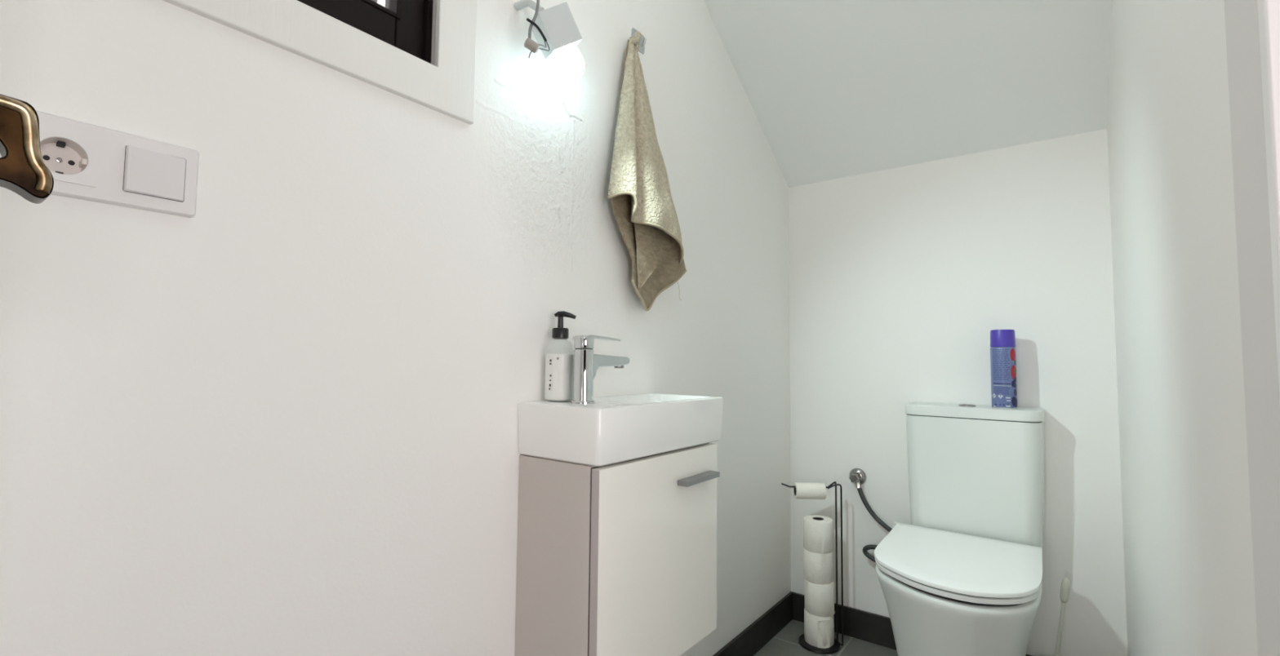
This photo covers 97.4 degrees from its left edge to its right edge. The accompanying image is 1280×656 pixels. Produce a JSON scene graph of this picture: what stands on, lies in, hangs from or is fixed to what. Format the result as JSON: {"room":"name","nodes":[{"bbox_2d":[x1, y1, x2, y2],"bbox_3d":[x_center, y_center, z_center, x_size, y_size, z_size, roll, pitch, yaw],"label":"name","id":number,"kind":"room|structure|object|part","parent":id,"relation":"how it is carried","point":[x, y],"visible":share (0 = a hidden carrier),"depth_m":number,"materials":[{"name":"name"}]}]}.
{"room":"bathroom","nodes":[
{"label":"bathroom","id":0,"kind":"room"},
{"bbox_2d":[0,93,53,204],"bbox_3d":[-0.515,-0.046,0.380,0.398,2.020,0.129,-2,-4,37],"label":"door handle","id":1,"kind":"structure","parent":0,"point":[24,171],"depth_m":0.34,"materials":[{"name":"brown metal"}]},
{"bbox_2d":[0,0,791,655],"bbox_3d":[-0.599,-0.276,0.837,0.250,2.650,3.981,-2,-4,37],"label":"wall","id":2,"kind":"structure","parent":0,"point":[280,417],"depth_m":0.82,"materials":[{"name":"white paint"}]},
{"bbox_2d":[35,110,199,217],"bbox_3d":[-0.591,-0.180,0.629,0.027,0.083,0.154,-2,-4,42],"label":"outlet","id":3,"kind":"object","parent":2,"relation":"attached to","point":[85,161],"visible":0.77,"depth_m":0.63,"materials":[{"name":"white plastic"}]},
{"bbox_2d":[39,124,99,187],"bbox_3d":[-0.618,-0.181,0.600,0.024,0.054,0.054,-2,-4,37],"label":"socket","id":4,"kind":"object","parent":3,"relation":"attached to","point":[71,153],"depth_m":0.61,"materials":[{"name":"white plastic"}]},
{"bbox_2d":[162,0,476,124],"bbox_3d":[-0.580,-0.761,0.729,0.086,0.744,0.831,-2,-4,37],"label":"window","id":5,"kind":"structure","parent":2,"relation":"in","point":[423,52],"depth_m":0.89,"materials":[{"name":"white paint"}]},
{"bbox_3d":[-0.586,-0.757,0.741,0.041,0.559,0.652,-2,-4,37],"label":"sash","id":6,"kind":"part","parent":5,"relation":"part of","materials":[{"name":"black wood"}]},
{"bbox_3d":[-0.589,-0.756,0.741,0.056,0.603,0.690,-2,-4,37],"label":"frame","id":7,"kind":"part","parent":5,"relation":"part of","materials":[{"name":"black wood"}]},
{"bbox_2d":[514,0,584,80],"bbox_3d":[-0.168,-0.636,1.101,0.135,0.294,0.102,2,-4,-28],"label":"wall lamp","id":8,"kind":"object","parent":2,"relation":"attached to","point":[555,30],"visible":1,"depth_m":1.08,"materials":[{"name":"white metal"}]},
{"bbox_3d":[-0.212,-0.656,1.077,0.022,0.257,0.083,2,-4,-27],"label":"power cord","id":9,"kind":"part","parent":8,"relation":"part of","materials":[{"name":"grey plastic"}]},
{"bbox_3d":[-0.165,-0.580,1.100,0.090,0.102,0.078,2,-4,-26],"label":"lamp shade","id":10,"kind":"part","parent":8,"relation":"part of","materials":[{"name":"white metal"}]},
{"bbox_3d":[-0.144,-0.543,1.114,0.057,0.094,0.076,-2,-4,37],"label":"bulb","id":11,"kind":"part","parent":8,"relation":"part of","materials":[{"name":"white glass"}]},
{"bbox_2d":[514,443,719,655],"bbox_3d":[-0.022,0.460,1.166,0.233,0.412,0.407,-2,-4,37],"label":"vanity cabinet","id":12,"kind":"object","parent":2,"relation":"attached to","point":[618,559],"visible":0.88,"depth_m":1.04,"materials":[{"name":"white laminate"}]},
{"bbox_2d":[517,393,723,466],"bbox_3d":[-0.020,0.203,1.198,0.211,0.101,0.443,-2,-4,37],"label":"washbasin","id":13,"kind":"object","parent":12,"relation":"in","point":[613,429],"visible":0.98,"depth_m":1.05,"materials":[{"name":"white ceramic"}]},
{"bbox_2d":[545,311,576,400],"bbox_3d":[-0.161,0.056,1.126,0.059,0.181,0.054,-2,-4,37],"label":"soap bottle","id":14,"kind":"object","parent":13,"relation":"on","point":[559,368],"visible":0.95,"depth_m":1.10,"materials":[{"name":"white plastic"}]},
{"bbox_2d":[548,357,558,390],"bbox_3d":[-0.169,0.089,1.100,0.021,0.063,0.002,-1,-4,22],"label":"print","id":15,"kind":"object","parent":14,"relation":"attached to","point":[553,362],"depth_m":1.10,"materials":[{"name":"grey"}]},
{"bbox_2d":[570,334,629,404],"bbox_3d":[-0.078,0.082,1.127,0.047,0.131,0.150,-2,-4,37],"label":"faucet","id":16,"kind":"object","parent":13,"relation":"on","point":[586,364],"visible":1,"depth_m":1.07,"materials":[{"name":"silver metal"}]},
{"bbox_3d":[-0.108,0.028,1.089,0.037,0.024,0.037,-2,-4,37],"label":"lever","id":17,"kind":"part","parent":16,"relation":"part of","materials":[{"name":"silver metal"}]},
{"bbox_3d":[-0.068,0.080,1.140,0.031,0.052,0.116,-2,-4,37],"label":"spout","id":18,"kind":"part","parent":16,"relation":"part of","materials":[{"name":"silver metal"}]},
{"bbox_3d":[0.044,0.459,1.116,0.018,0.410,0.407,-2,-4,37],"label":"cabinet door","id":19,"kind":"part","parent":12,"relation":"part of","materials":[{"name":"white laminate"}]},
{"bbox_3d":[0.126,0.320,1.196,0.024,0.011,0.134,-2,-4,37],"label":"handle","id":20,"kind":"part","parent":12,"relation":"part of","materials":[{"name":"grey metal"}]},
{"bbox_2d":[631,27,646,53],"bbox_3d":[0.012,-0.726,1.418,0.047,0.062,0.057,-2,-4,37],"label":"towel hook","id":21,"kind":"object","parent":2,"relation":"attached to","point":[642,41],"visible":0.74,"depth_m":1.43,"materials":[{"name":"silver metal"}]},
{"bbox_3d":[0.001,-0.707,1.403,0.007,0.021,0.050,3,-4,-30],"label":"hook arm","id":22,"kind":"part","parent":21,"relation":"part of","materials":[{"name":"silver metal"}]},
{"bbox_2d":[607,31,686,311],"bbox_3d":[0.033,-0.381,1.391,0.077,0.680,0.318,-2,-4,37],"label":"hand towel","id":23,"kind":"object","parent":2,"relation":"attached to","point":[639,193],"visible":1,"depth_m":1.35,"materials":[{"name":"beige fabric"}]},
{"bbox_2d":[712,591,792,655],"bbox_3d":[-0.507,0.945,0.686,0.011,0.097,3.581,-2,-4,37],"label":"baseboard","id":24,"kind":"structure","parent":2,"relation":"attached to","point":[749,642],"depth_m":1.89,"materials":[{"name":"tile"}]},
{"bbox_2d":[753,619,897,655],"bbox_3d":[0.145,0.991,0.095,1.763,0.050,3.731,-2,-4,37],"label":"floor","id":25,"kind":"structure","parent":0,"point":[785,642],"depth_m":1.90,"materials":[{"name":"tile"}]},
{"bbox_2d":[781,481,843,654],"bbox_3d":[0.599,0.804,1.938,0.176,0.548,0.143,-2,-4,37],"label":"toilet paper stand","id":26,"kind":"object","parent":25,"relation":"on","point":[835,648],"visible":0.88,"depth_m":1.91,"materials":[{"name":"black metal"}]},
{"bbox_3d":[0.570,0.546,1.947,0.159,0.015,0.006,0,-3,2],"label":"arm","id":27,"kind":"part","parent":26,"relation":"part of","materials":[{"name":"black metal"}]},
{"bbox_2d":[793,483,826,499],"bbox_3d":[0.587,0.565,1.946,0.100,0.055,0.055,0,-3,2],"label":"toilet roll","id":28,"kind":"object","parent":26,"relation":"on","point":[802,491],"visible":1,"depth_m":1.92,"materials":[{"name":"white paper"}]},
{"bbox_2d":[804,608,834,648],"bbox_3d":[0.611,1.016,1.919,0.097,0.102,0.098,-2,-4,37],"label":"toilet roll","id":29,"kind":"object","parent":26,"relation":"on","point":[819,632],"visible":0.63,"depth_m":1.88,"materials":[{"name":"white paper"}]},
{"bbox_2d":[804,578,835,617],"bbox_3d":[0.613,0.914,1.923,0.097,0.102,0.098,2,-4,-29],"label":"toilet roll","id":30,"kind":"object","parent":29,"relation":"on","point":[819,599],"visible":0.74,"depth_m":1.88,"materials":[{"name":"white paper"}]},
{"bbox_2d":[803,547,833,585],"bbox_3d":[0.613,0.812,1.933,0.098,0.102,0.097,2,-4,-22],"label":"toilet roll","id":31,"kind":"object","parent":30,"relation":"on","point":[818,567],"visible":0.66,"depth_m":1.89,"materials":[{"name":"white paper"}]},
{"bbox_2d":[803,515,833,553],"bbox_3d":[0.614,0.709,1.937,0.097,0.102,0.098,1,-3,-12],"label":"toilet roll","id":32,"kind":"object","parent":31,"relation":"on","point":[818,531],"visible":1,"depth_m":1.90,"materials":[{"name":"white paper"}]},
{"bbox_3d":[0.661,0.800,1.929,0.033,0.540,0.006,1,-3,0],"label":"rod","id":33,"kind":"part","parent":26,"relation":"part of","materials":[{"name":"black metal"}]},
{"bbox_3d":[0.667,0.803,1.921,0.048,0.534,0.007,-1,-4,20],"label":"rod","id":34,"kind":"part","parent":26,"relation":"part of","materials":[{"name":"black metal"}]},
{"bbox_2d":[874,402,1044,655],"bbox_3d":[0.858,0.640,1.522,0.392,0.833,0.631,-2,-4,37],"label":"toilet","id":35,"kind":"object","parent":25,"relation":"on","point":[964,578],"visible":1,"depth_m":1.57,"materials":[{"name":"white ceramic"}]},
{"bbox_3d":[0.811,0.598,1.465,0.388,0.012,0.478,-2,-4,37],"label":"lid","id":36,"kind":"part","parent":35,"relation":"part of","materials":[{"name":"white plastic"}]},
{"bbox_3d":[0.860,0.844,1.510,0.371,0.424,0.624,-2,-4,37],"label":"bowl","id":37,"kind":"part","parent":35,"relation":"part of","materials":[{"name":"white ceramic"}]},
{"bbox_3d":[1.018,0.256,1.729,0.365,0.032,0.150,-2,-4,37],"label":"tank lid","id":38,"kind":"part","parent":35,"relation":"part of","materials":[{"name":"white ceramic"}]},
{"bbox_3d":[1.017,0.459,1.718,0.357,0.370,0.147,-2,-4,37],"label":"tank","id":39,"kind":"part","parent":35,"relation":"part of","materials":[{"name":"white ceramic"}]},
{"bbox_2d":[990,329,1017,408],"bbox_3d":[1.084,0.121,1.677,0.066,0.234,0.066,-2,-4,37],"label":"aerosol can","id":40,"kind":"object","parent":35,"relation":"on","point":[1002,342],"visible":1,"depth_m":1.65,"materials":[{"name":"blue metal"}]},
{"bbox_2d":[1054,577,1070,655],"bbox_3d":[1.156,0.880,1.578,0.080,0.366,0.080,1,-3,-13],"label":"toilet brush","id":41,"kind":"object","parent":25,"relation":"on","point":[1065,584],"visible":1,"depth_m":1.56,"materials":[{"name":"white plastic"}]},
{"bbox_3d":[1.169,0.883,1.569,0.043,0.259,0.013,-2,-4,37],"label":"brush handle","id":42,"kind":"part","parent":41,"relation":"part of","materials":[{"name":"white plastic"}]},
{"bbox_2d":[703,0,1111,187],"bbox_3d":[-0.106,-1.100,0.519,0.963,1.071,3.881,-2,-4,37],"label":"ceiling","id":43,"kind":"structure","parent":0,"point":[835,89],"depth_m":1.69,"materials":[{"name":"white paint"}]},
{"bbox_2d":[788,128,1128,655],"bbox_3d":[1.086,0.203,1.873,1.163,1.850,0.150,-2,-4,37],"label":"wall","id":44,"kind":"structure","parent":0,"point":[900,278],"depth_m":1.83,"materials":[{"name":"white paint"}]},
{"bbox_2d":[848,468,866,488],"bbox_3d":[0.758,0.530,1.974,0.058,0.066,0.049,-2,-4,37],"label":"water valve","id":45,"kind":"object","parent":44,"relation":"attached to","point":[857,476],"visible":1,"depth_m":1.98,"materials":[{"name":"silver metal"}]},
{"bbox_3d":[0.749,0.525,1.962,0.034,0.030,0.019,-2,-4,37],"label":"valve knob","id":46,"kind":"part","parent":45,"relation":"part of","materials":[{"name":"silver metal"}]},
{"bbox_2d":[857,488,892,563],"bbox_3d":[0.812,0.674,1.900,0.028,0.240,0.164,4,-5,-43],"label":"hose","id":47,"kind":"object","parent":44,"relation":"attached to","point":[865,548],"visible":0.62,"depth_m":1.92,"materials":[{"name":"grey rubber"}]},
{"bbox_2d":[792,592,1031,655],"bbox_3d":[0.953,1.027,1.817,0.952,0.097,0.011,-2,-4,37],"label":"baseboard","id":48,"kind":"structure","parent":44,"relation":"attached to","point":[874,628],"depth_m":1.95,"materials":[{"name":"tile"}]},
{"bbox_2d":[1106,0,1257,655],"bbox_3d":[0.261,-0.312,0.062,0.130,2.650,3.781,-2,-4,37],"label":"wall","id":49,"kind":"structure","parent":0,"point":[1188,568],"depth_m":0.70,"materials":[{"name":"white paint"}]},
{"bbox_2d":[1223,0,1279,655],"bbox_3d":[0.125,-0.113,-0.015,0.004,2.140,1.154,-2,-4,37],"label":"trim","id":50,"kind":"structure","parent":49,"relation":"attached to","point":[1257,313],"depth_m":0.40,"materials":[{"name":"white paint"}]},
{"bbox_2d":[1257,0,1279,398],"bbox_3d":[0.180,-0.070,-0.059,0.146,2.050,0.955,-2,-4,37],"label":"trim","id":51,"kind":"structure","parent":49,"relation":"attached to","point":[1268,11],"depth_m":0.36,"materials":[{"name":"white paint"}]}
]}

